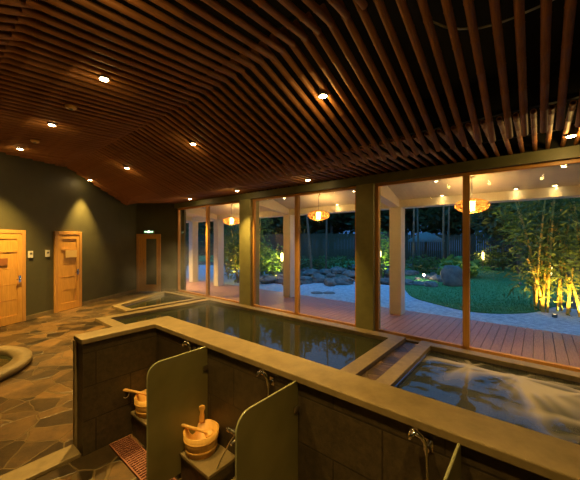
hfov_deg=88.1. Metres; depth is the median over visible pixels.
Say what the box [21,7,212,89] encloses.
bamboo pole
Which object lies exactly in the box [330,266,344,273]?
boulder
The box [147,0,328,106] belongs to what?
batten
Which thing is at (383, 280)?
boulder
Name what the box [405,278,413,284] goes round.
boulder
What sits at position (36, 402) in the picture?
floor
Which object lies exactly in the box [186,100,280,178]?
ceiling slat
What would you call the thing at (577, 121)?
bamboo pole
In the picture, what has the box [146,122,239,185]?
bamboo pole
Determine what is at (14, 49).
ceiling slat
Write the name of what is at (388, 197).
trim
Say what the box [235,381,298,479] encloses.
screen
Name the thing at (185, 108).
ceiling slat
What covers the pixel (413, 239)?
slim trunk
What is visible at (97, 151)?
bamboo pole
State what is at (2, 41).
bamboo pole
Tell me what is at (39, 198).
wall
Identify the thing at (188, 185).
bamboo pole
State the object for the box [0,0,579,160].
ceiling
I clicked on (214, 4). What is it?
bamboo pole
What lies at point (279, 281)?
boulder
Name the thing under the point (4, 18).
ceiling slat
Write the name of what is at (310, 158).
bamboo pole
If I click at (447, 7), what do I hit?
bamboo pole
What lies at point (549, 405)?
pool
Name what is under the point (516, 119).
bamboo pole
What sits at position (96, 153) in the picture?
bamboo pole
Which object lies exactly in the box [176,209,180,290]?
wall
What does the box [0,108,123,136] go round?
bamboo pole
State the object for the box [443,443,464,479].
screen
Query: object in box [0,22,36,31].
bamboo pole
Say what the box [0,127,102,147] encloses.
bamboo pole
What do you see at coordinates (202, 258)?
lawn
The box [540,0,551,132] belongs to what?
ceiling slat
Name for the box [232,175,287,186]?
bamboo pole
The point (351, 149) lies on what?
bamboo pole
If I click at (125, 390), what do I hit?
ladle
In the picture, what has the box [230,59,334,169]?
bamboo pole
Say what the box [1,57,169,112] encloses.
ceiling slat
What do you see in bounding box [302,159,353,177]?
bamboo pole
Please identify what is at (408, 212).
tree
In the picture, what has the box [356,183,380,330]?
pillar
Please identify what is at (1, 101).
bamboo pole
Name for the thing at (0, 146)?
bamboo pole
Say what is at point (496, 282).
grass blades
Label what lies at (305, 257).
shrub
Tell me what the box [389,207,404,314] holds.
column
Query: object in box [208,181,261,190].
bamboo pole
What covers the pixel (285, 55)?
bamboo pole
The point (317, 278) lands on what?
boulder
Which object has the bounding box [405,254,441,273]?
shrub
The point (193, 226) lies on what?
column
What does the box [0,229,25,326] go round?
door
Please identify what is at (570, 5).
ceiling slat
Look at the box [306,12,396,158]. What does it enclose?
bamboo pole
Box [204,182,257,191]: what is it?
bamboo pole
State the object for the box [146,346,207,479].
screen
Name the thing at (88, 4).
ceiling slat
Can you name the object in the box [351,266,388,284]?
garden pond
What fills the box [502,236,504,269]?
slim trunk
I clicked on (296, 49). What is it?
bamboo pole
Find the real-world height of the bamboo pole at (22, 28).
0.132 m
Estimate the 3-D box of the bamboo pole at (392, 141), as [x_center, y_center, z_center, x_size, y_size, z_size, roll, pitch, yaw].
[1.960,-1.367,4.812,0.063,0.063,1.760,0,0,40]
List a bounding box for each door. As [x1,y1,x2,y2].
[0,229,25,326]
[54,231,81,312]
[136,234,160,291]
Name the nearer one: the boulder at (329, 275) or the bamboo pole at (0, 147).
the bamboo pole at (0, 147)
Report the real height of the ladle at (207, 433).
0.129 m
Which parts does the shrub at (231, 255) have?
stem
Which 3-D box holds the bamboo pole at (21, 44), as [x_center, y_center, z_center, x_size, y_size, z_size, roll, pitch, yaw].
[-2.075,-1.933,3.564,0.069,0.131,1.862,0,0,40]
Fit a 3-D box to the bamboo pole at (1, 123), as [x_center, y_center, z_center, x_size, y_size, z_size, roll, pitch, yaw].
[-4.307,-1.935,5.403,0.069,0.138,1.862,0,0,39]
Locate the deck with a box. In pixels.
[186,278,579,366]
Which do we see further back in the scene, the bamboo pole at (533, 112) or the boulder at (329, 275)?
the boulder at (329, 275)
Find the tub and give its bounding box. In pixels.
[0,346,31,380]
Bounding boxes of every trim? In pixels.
[175,291,420,343]
[186,185,579,222]
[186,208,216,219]
[259,199,288,214]
[380,186,398,207]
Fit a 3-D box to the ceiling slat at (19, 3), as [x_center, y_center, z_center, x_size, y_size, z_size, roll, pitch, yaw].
[-2.496,-1.701,1.999,0.069,0.604,1.432,0,0,39]
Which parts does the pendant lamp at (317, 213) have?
lamp shade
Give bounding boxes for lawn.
[186,255,354,268]
[405,264,579,313]
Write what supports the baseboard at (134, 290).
attached to the wall at (39, 198)
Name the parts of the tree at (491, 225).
crown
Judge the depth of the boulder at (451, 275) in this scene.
12.34 m
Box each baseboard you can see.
[26,309,53,319]
[82,289,135,305]
[161,289,183,291]
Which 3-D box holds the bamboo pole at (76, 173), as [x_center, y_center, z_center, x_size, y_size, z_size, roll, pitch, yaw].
[-5.448,-1.549,9.100,0.075,0.725,1.747,0,0,39]
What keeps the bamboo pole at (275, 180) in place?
attached to the wall at (533, 75)
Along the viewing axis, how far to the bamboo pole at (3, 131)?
5.74 m
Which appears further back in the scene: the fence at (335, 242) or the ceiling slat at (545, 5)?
the fence at (335, 242)
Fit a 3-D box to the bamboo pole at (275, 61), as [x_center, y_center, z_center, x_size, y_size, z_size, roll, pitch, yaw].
[0.391,-1.642,3.980,0.075,0.900,2.225,0,0,39]
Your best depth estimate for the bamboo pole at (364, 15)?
3.07 m
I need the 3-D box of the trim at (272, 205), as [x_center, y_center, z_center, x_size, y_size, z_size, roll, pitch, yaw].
[-0.613,-1.165,9.350,0.240,0.670,1.550,0,0,40]
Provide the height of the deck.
0.040 m
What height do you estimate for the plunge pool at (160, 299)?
0.780 m
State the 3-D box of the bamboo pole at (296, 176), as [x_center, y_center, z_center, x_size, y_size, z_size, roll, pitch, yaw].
[0.083,-1.368,6.360,0.064,0.063,1.760,0,0,39]
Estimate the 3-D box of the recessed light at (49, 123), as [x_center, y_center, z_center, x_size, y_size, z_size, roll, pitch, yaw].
[-3.894,-1.938,4.908,0.120,0.146,0.120,0,0,40]
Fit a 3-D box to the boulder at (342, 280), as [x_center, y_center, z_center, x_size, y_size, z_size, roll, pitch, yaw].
[2.377,1.769,13.258,0.953,0.441,0.904,0,0,4]
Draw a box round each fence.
[186,232,388,261]
[405,234,579,269]
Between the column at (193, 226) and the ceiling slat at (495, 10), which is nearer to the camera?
the ceiling slat at (495, 10)
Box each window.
[178,201,238,302]
[253,186,355,326]
[375,158,579,371]
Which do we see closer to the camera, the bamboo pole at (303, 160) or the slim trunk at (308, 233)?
the bamboo pole at (303, 160)
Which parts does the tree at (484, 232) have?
crown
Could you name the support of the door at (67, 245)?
in the wall at (39, 198)
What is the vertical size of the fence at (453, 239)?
2.430 m
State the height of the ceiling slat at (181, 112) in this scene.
0.903 m
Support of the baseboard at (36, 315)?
attached to the wall at (39, 198)
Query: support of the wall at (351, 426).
on the floor
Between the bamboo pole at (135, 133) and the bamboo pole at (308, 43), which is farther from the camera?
the bamboo pole at (135, 133)
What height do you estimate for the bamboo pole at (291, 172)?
0.063 m
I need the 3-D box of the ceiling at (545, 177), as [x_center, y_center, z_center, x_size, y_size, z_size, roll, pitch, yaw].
[0.738,-1.350,8.755,22.000,0.700,2.350,0,0,40]
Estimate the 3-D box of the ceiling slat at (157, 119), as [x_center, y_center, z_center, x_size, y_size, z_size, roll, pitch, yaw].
[-1.608,-1.639,5.628,0.075,0.903,2.223,0,0,40]
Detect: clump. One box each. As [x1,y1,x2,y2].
[225,218,279,270]
[481,197,579,321]
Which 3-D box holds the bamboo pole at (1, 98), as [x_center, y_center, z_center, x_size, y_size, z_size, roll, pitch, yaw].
[-3.378,-1.938,4.637,0.069,0.137,1.862,0,0,39]
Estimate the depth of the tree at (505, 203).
14.48 m
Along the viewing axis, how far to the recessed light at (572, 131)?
3.75 m
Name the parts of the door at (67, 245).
name plate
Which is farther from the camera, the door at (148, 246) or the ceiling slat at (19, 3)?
the door at (148, 246)
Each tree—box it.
[198,221,229,234]
[210,220,238,234]
[228,217,278,234]
[261,217,301,234]
[277,215,341,253]
[310,212,352,232]
[312,218,350,254]
[329,214,382,236]
[344,210,384,234]
[380,207,437,234]
[407,223,437,235]
[412,204,490,238]
[424,209,473,237]
[453,222,523,263]
[462,202,538,272]
[491,199,579,281]
[521,199,579,242]
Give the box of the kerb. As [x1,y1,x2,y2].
[0,444,80,479]
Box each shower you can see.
[182,340,195,350]
[256,369,273,396]
[407,428,432,479]
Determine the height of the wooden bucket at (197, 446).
0.292 m
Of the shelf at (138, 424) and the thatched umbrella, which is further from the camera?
the thatched umbrella
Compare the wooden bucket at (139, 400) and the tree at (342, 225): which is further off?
the tree at (342, 225)
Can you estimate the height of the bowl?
0.030 m
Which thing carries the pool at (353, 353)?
in the floor
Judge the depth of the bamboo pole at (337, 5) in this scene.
2.53 m
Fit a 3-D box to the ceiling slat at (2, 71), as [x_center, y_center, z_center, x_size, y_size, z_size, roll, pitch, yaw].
[-2.670,-1.938,4.054,0.069,0.137,1.862,0,0,40]
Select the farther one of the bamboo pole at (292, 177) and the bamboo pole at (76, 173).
the bamboo pole at (76, 173)
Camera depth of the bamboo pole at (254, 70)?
3.97 m
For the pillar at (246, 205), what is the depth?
8.50 m
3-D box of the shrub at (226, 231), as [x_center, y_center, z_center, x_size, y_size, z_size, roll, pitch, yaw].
[-3.421,0.413,16.083,2.579,3.231,2.901,0,0,-37]
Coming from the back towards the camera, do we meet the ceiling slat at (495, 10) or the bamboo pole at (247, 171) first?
the bamboo pole at (247, 171)
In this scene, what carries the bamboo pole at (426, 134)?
attached to the wall at (533, 75)
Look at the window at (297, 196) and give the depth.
7.41 m
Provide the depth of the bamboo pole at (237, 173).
7.08 m
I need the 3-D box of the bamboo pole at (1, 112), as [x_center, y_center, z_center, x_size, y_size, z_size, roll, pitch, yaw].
[-3.838,-1.938,5.017,0.069,0.134,1.862,0,0,40]
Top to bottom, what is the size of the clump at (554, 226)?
4.929 m
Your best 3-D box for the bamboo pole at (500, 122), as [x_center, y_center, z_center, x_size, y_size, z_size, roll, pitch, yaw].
[2.903,-1.359,4.035,0.063,0.063,1.760,0,0,40]
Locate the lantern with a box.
[281,252,282,273]
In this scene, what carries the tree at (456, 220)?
on the ground at (573, 304)
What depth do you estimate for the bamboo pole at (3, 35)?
2.78 m
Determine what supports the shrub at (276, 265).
on the ground at (573, 304)
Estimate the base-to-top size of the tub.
0.620 m
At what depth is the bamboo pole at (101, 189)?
9.66 m
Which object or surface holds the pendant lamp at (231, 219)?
hanging from the ceiling at (545, 177)
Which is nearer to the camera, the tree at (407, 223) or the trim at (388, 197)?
the trim at (388, 197)
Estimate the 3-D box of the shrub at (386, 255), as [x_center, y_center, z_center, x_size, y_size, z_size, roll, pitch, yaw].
[4.960,0.664,16.531,2.203,2.690,2.073,0,0,44]
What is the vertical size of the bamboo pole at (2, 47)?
0.603 m
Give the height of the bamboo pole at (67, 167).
0.815 m
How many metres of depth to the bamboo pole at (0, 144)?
6.49 m
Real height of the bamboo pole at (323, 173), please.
0.063 m
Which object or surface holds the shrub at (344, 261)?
on the ground at (573, 304)
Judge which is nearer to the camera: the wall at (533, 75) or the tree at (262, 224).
the wall at (533, 75)
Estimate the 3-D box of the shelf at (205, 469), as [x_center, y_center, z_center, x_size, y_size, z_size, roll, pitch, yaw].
[-0.639,1.785,2.337,0.380,0.230,0.263,0,0,40]
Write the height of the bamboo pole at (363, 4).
0.139 m
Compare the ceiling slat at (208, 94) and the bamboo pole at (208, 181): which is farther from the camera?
the bamboo pole at (208, 181)
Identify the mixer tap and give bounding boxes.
[216,426,235,468]
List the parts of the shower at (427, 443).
handle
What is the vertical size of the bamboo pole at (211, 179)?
0.063 m
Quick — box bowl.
[204,430,213,437]
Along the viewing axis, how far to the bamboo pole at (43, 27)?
3.04 m
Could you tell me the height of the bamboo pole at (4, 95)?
0.131 m
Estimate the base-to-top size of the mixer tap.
0.458 m
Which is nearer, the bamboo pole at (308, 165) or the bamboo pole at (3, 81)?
the bamboo pole at (3, 81)
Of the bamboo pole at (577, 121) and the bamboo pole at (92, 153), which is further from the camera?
the bamboo pole at (92, 153)
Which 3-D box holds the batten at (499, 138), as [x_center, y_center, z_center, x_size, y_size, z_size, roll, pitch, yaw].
[0.974,-1.475,6.066,15.374,0.050,0.060,0,0,40]
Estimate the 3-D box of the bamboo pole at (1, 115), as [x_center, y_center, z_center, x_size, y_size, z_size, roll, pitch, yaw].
[-3.961,-1.933,5.119,0.069,0.133,1.862,0,0,40]
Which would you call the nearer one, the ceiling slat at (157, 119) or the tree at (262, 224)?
the ceiling slat at (157, 119)
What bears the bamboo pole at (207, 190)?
attached to the wall at (533, 75)
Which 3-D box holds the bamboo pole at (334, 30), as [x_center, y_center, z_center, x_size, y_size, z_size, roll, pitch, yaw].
[0.979,-1.642,3.496,0.075,0.900,2.224,0,0,40]
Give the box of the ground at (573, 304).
[164,248,579,382]
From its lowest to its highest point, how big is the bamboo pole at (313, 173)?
0.063 m
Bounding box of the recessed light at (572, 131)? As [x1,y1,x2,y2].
[565,124,577,137]
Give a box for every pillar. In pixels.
[239,199,258,305]
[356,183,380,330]
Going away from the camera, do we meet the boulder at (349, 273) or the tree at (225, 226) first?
the boulder at (349, 273)
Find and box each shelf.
[131,410,180,477]
[179,443,234,479]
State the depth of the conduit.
3.02 m
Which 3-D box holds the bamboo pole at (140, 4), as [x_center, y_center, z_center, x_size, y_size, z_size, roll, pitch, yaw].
[-1.023,-1.939,2.697,0.069,0.139,1.862,0,0,39]
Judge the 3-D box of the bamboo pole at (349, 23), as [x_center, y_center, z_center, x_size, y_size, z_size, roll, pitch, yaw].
[1.093,-1.642,3.400,0.075,0.906,2.222,0,0,40]
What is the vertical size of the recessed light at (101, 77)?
0.146 m
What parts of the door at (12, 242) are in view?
name plate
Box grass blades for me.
[405,264,579,311]
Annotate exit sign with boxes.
[144,230,153,232]
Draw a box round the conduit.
[433,0,553,29]
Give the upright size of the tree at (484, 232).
9.158 m
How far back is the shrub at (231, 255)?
13.37 m
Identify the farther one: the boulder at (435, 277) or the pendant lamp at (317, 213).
the boulder at (435, 277)
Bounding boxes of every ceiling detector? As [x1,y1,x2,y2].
[30,139,39,142]
[65,104,76,109]
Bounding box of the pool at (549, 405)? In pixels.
[376,341,579,444]
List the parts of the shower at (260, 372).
handle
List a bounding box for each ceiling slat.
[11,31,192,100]
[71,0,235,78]
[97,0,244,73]
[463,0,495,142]
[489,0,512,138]
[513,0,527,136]
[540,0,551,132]
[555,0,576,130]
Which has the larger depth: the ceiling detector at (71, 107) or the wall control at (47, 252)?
the wall control at (47, 252)
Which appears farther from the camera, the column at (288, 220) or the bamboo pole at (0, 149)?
the column at (288, 220)
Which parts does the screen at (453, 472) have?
glass panel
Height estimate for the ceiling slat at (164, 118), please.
0.894 m
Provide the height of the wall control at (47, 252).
0.170 m
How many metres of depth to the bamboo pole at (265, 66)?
3.87 m
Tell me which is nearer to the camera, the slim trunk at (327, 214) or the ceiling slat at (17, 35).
the ceiling slat at (17, 35)
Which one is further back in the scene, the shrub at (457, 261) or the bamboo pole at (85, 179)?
the shrub at (457, 261)
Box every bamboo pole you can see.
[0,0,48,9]
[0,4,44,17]
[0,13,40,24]
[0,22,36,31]
[0,31,32,40]
[0,39,29,45]
[0,45,25,51]
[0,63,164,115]
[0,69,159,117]
[0,73,155,119]
[0,78,150,121]
[0,83,146,124]
[0,88,142,126]
[0,92,138,129]
[0,97,134,130]
[0,100,130,132]
[0,104,127,134]
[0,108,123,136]
[0,111,120,137]
[0,114,116,139]
[0,117,113,141]
[0,120,110,143]
[0,122,107,144]
[0,125,105,145]
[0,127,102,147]
[0,130,99,148]
[0,142,85,156]
[0,144,83,157]
[0,146,80,158]
[0,147,78,159]
[0,149,76,160]
[0,151,74,161]
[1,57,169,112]
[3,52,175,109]
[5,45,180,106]
[8,40,186,103]
[14,23,198,97]
[17,16,205,93]
[20,156,70,163]
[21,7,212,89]
[25,0,219,86]
[33,159,69,164]
[43,0,227,82]
[67,167,141,202]
[76,173,139,202]
[85,179,136,202]
[90,152,174,197]
[93,152,177,196]
[93,183,135,203]
[95,150,179,195]
[98,149,183,195]
[101,189,133,203]
[125,0,253,68]
[131,131,221,188]
[143,125,234,186]
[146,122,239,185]
[149,0,263,64]
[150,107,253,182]
[151,119,243,184]
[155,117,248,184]
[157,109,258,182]
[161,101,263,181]
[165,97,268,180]
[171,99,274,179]
[175,0,273,59]
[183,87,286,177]
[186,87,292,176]
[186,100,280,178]
[188,185,243,193]
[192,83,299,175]
[192,184,246,192]
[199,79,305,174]
[201,0,284,53]
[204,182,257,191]
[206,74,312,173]
[207,190,236,194]
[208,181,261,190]
[211,179,266,190]
[214,69,319,171]
[219,178,274,188]
[222,64,326,170]
[222,186,254,191]
[224,177,278,188]
[227,0,295,47]
[228,176,283,187]
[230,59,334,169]
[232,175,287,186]
[237,173,292,186]
[239,53,342,167]
[242,173,297,185]
[247,171,302,184]
[248,47,350,166]
[252,0,307,41]
[252,170,306,184]
[258,41,359,165]
[258,169,312,183]
[264,168,317,182]
[269,34,368,163]
[270,166,323,181]
[276,165,329,180]
[277,0,320,34]
[280,27,376,161]
[282,163,334,180]
[289,162,340,179]
[292,20,386,160]
[295,160,346,178]
[301,0,334,27]
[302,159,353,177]
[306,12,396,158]
[309,157,359,176]
[316,155,366,175]
[320,3,407,156]
[324,154,373,174]
[327,0,349,19]
[333,152,380,173]
[339,0,418,155]
[341,150,387,172]
[350,148,395,171]
[353,0,429,153]
[354,0,367,9]
[359,146,403,170]
[369,144,411,169]
[373,0,440,151]
[379,142,420,167]
[390,139,428,166]
[396,0,455,148]
[400,137,437,165]
[412,135,447,163]
[417,0,467,146]
[424,132,456,162]
[437,129,466,161]
[441,0,481,144]
[450,126,477,159]
[465,123,488,157]
[480,120,499,156]
[496,116,512,154]
[512,112,523,152]
[530,109,537,150]
[545,104,555,149]
[560,100,576,146]
[573,127,579,144]
[575,93,579,126]
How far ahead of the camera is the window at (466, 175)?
5.09 m
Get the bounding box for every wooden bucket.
[134,389,145,417]
[183,405,218,459]
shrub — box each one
[186,223,210,267]
[200,222,238,275]
[224,233,260,282]
[259,240,280,275]
[260,245,282,275]
[300,255,334,269]
[308,255,354,269]
[380,229,388,275]
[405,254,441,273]
[436,254,491,277]
[470,246,514,270]
[491,246,543,270]
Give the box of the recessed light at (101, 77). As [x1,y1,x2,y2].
[98,68,109,81]
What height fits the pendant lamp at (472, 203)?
0.723 m
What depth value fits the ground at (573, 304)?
17.13 m
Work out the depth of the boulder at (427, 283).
12.17 m
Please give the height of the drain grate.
0.016 m
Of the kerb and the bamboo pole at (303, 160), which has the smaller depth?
the kerb
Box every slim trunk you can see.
[306,215,312,268]
[325,214,327,268]
[412,208,414,269]
[417,208,419,263]
[442,206,444,258]
[447,206,449,256]
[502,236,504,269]
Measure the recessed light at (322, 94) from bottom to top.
0.146 m
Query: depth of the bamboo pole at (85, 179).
9.21 m
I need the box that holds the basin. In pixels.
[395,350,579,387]
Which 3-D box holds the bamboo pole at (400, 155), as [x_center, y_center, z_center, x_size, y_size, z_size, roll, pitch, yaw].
[1.842,-1.363,4.910,0.063,0.064,1.760,0,0,40]
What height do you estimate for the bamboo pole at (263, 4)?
0.131 m
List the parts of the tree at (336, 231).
crown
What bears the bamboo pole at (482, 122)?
attached to the wall at (533, 75)
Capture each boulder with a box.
[259,275,276,283]
[274,274,282,278]
[274,278,282,283]
[300,276,312,283]
[303,268,319,275]
[311,274,326,282]
[319,269,330,274]
[324,278,335,286]
[326,273,335,277]
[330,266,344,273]
[335,275,353,284]
[342,270,354,277]
[381,278,388,283]
[405,270,418,275]
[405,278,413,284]
[412,281,423,285]
[424,280,437,286]
[428,275,440,280]
[440,265,462,286]
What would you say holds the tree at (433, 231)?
on the ground at (573, 304)
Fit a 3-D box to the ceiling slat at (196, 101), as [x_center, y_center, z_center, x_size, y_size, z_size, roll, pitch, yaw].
[-0.782,-1.647,4.949,0.075,0.895,2.226,0,0,39]
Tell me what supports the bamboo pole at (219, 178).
attached to the wall at (533, 75)
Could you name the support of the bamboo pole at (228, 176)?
attached to the wall at (533, 75)
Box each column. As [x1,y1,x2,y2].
[189,222,197,281]
[214,220,223,285]
[283,215,294,297]
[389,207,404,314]
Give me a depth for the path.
8.23 m
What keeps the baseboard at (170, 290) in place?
attached to the wall at (160, 218)
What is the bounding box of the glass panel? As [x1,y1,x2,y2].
[146,239,155,284]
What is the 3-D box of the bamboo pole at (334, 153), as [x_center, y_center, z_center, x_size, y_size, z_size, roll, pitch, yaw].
[1.256,-1.359,5.393,0.063,0.063,1.760,0,0,40]
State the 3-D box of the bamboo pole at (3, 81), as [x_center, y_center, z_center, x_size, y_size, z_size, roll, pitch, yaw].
[-2.900,-1.937,4.244,0.069,0.138,1.862,0,0,39]
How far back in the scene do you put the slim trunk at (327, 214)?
18.93 m
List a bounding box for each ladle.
[123,388,145,397]
[181,423,213,437]
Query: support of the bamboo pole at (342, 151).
attached to the wall at (533, 75)
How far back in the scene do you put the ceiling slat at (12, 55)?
3.54 m
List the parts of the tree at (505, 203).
crown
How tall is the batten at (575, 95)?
0.050 m
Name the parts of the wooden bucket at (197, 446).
stave handle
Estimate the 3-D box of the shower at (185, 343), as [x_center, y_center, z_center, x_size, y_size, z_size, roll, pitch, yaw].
[-0.991,1.244,2.739,0.335,0.704,0.094,0,0,40]
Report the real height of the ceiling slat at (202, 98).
0.902 m
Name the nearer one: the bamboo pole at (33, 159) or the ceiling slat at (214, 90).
the ceiling slat at (214, 90)
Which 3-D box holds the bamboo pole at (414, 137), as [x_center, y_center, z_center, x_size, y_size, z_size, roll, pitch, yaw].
[2.192,-1.357,4.621,0.063,0.063,1.760,0,0,40]
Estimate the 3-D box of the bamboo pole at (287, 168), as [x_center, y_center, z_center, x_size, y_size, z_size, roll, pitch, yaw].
[0.321,-1.362,6.163,0.064,0.063,1.760,0,0,40]
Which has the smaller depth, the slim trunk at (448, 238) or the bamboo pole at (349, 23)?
the bamboo pole at (349, 23)
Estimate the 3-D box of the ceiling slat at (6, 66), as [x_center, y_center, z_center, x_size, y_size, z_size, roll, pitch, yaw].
[-2.553,-1.932,3.958,0.069,0.132,1.862,0,0,39]
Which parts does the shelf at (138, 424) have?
shelf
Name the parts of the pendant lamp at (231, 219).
lamp shade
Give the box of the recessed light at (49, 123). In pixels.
[47,121,56,126]
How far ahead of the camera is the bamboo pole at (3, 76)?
3.98 m
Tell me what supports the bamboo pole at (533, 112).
attached to the wall at (533, 75)
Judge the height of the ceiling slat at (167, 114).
0.904 m
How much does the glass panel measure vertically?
1.685 m
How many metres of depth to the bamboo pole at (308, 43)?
3.47 m
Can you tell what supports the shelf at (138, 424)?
on the floor
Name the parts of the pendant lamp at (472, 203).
lamp shade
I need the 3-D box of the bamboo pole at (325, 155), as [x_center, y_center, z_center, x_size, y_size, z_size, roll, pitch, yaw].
[1.135,-1.358,5.492,0.063,0.064,1.760,0,0,40]
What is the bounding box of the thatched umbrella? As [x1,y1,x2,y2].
[408,232,444,258]
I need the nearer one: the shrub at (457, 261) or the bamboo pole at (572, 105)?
the bamboo pole at (572, 105)
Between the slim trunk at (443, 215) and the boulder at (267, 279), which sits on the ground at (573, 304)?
the boulder at (267, 279)
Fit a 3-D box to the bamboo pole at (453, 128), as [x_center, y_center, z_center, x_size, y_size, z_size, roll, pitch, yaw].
[2.543,-1.367,4.332,0.063,0.064,1.760,0,0,39]
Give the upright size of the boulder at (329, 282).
0.337 m
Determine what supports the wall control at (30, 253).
attached to the wall at (39, 198)
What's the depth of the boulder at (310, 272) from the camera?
16.51 m
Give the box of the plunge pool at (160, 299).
[112,291,202,317]
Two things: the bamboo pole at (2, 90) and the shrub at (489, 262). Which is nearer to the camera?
the bamboo pole at (2, 90)
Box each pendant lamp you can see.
[223,204,238,224]
[307,194,329,220]
[454,176,490,212]
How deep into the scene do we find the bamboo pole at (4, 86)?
4.21 m
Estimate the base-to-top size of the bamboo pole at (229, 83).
0.895 m
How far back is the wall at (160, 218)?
11.05 m
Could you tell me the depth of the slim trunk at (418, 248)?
19.01 m
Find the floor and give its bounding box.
[0,292,416,479]
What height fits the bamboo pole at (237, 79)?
0.896 m
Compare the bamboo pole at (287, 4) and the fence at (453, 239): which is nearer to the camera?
the bamboo pole at (287, 4)
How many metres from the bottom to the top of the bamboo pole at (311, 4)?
0.136 m
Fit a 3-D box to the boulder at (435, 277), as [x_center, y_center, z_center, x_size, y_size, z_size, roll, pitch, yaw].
[6.965,1.812,14.241,0.902,0.357,0.691,0,0,40]
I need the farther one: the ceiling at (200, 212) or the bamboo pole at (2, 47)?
the ceiling at (200, 212)
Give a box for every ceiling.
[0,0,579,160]
[186,163,579,217]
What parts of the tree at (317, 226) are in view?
crown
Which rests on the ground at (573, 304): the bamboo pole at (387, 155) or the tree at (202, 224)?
the tree at (202, 224)
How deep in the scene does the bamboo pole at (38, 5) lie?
2.84 m
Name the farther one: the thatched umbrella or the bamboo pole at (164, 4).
the thatched umbrella
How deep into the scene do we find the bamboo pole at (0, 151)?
6.89 m
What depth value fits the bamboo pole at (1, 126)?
5.50 m
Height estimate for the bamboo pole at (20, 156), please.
0.100 m
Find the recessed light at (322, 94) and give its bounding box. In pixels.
[318,83,327,98]
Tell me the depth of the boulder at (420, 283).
12.53 m
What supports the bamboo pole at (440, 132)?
attached to the wall at (533, 75)
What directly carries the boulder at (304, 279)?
on the ground at (573, 304)
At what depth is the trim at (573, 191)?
6.78 m
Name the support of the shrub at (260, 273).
on the path
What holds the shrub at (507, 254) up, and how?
on the lawn at (519, 289)
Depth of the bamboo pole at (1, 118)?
5.16 m
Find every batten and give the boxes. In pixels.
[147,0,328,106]
[220,91,579,174]
[321,123,574,171]
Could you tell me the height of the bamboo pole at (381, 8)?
0.904 m
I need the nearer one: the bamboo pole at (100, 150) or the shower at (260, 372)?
the shower at (260, 372)
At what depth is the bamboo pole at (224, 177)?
7.36 m
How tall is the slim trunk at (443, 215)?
6.101 m
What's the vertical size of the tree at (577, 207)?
6.085 m
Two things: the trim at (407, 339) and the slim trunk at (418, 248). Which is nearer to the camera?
the trim at (407, 339)
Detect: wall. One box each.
[0,152,136,315]
[73,316,579,479]
[137,203,185,291]
[174,55,579,208]
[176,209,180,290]
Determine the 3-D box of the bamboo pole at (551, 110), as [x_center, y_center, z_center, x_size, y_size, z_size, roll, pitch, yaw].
[3.245,-1.363,3.753,0.063,0.063,1.760,0,0,39]
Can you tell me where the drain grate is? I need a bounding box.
[109,435,175,479]
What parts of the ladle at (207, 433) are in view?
handle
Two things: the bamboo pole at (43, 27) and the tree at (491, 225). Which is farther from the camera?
the tree at (491, 225)
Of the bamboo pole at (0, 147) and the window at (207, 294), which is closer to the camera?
the bamboo pole at (0, 147)
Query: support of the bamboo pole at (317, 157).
attached to the wall at (533, 75)
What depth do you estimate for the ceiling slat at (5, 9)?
2.46 m
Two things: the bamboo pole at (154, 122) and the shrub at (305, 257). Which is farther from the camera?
the shrub at (305, 257)
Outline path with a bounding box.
[186,265,579,335]
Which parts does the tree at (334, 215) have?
crown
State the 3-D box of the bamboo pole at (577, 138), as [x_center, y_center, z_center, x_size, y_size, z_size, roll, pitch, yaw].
[3.479,-1.362,3.560,0.064,0.063,1.760,0,0,39]
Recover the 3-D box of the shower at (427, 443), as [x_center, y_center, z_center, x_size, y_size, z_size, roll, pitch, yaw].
[0.521,1.244,1.492,0.335,0.704,0.094,0,0,40]
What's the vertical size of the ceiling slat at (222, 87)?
0.902 m
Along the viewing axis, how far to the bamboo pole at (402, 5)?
2.93 m
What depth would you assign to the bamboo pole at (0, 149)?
6.79 m
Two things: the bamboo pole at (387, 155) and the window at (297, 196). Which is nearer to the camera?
the bamboo pole at (387, 155)
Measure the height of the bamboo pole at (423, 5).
0.897 m
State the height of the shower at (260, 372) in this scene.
0.704 m
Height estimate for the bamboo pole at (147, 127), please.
0.905 m
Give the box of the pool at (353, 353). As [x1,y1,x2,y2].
[95,298,405,375]
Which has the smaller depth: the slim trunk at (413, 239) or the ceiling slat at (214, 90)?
the ceiling slat at (214, 90)
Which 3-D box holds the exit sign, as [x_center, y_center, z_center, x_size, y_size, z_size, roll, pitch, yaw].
[-5.183,-0.300,11.026,0.380,0.111,0.050,0,0,0]
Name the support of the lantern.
on the path
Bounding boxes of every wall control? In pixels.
[28,251,32,257]
[45,250,49,256]
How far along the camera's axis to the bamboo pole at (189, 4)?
2.71 m
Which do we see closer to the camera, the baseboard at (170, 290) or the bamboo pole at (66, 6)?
the bamboo pole at (66, 6)
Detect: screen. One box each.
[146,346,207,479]
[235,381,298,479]
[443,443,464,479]
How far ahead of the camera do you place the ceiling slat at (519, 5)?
2.67 m
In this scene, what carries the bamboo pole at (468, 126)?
attached to the wall at (533, 75)
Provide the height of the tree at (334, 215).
9.816 m
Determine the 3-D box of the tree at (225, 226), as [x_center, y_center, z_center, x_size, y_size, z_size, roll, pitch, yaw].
[-7.522,-2.559,41.069,7.729,9.071,7.610,0,0,26]
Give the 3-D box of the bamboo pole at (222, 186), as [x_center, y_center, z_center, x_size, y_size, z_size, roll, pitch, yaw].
[-1.562,-1.359,7.715,0.063,0.063,1.760,0,0,40]
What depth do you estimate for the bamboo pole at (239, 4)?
2.66 m
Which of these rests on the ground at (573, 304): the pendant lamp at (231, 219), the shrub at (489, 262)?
the shrub at (489, 262)
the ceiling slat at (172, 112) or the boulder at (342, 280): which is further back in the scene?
the boulder at (342, 280)
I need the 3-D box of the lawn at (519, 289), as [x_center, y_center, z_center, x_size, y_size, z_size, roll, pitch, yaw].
[9.490,1.950,15.718,9.196,0.100,17.670,0,0,40]
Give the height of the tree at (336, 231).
12.643 m

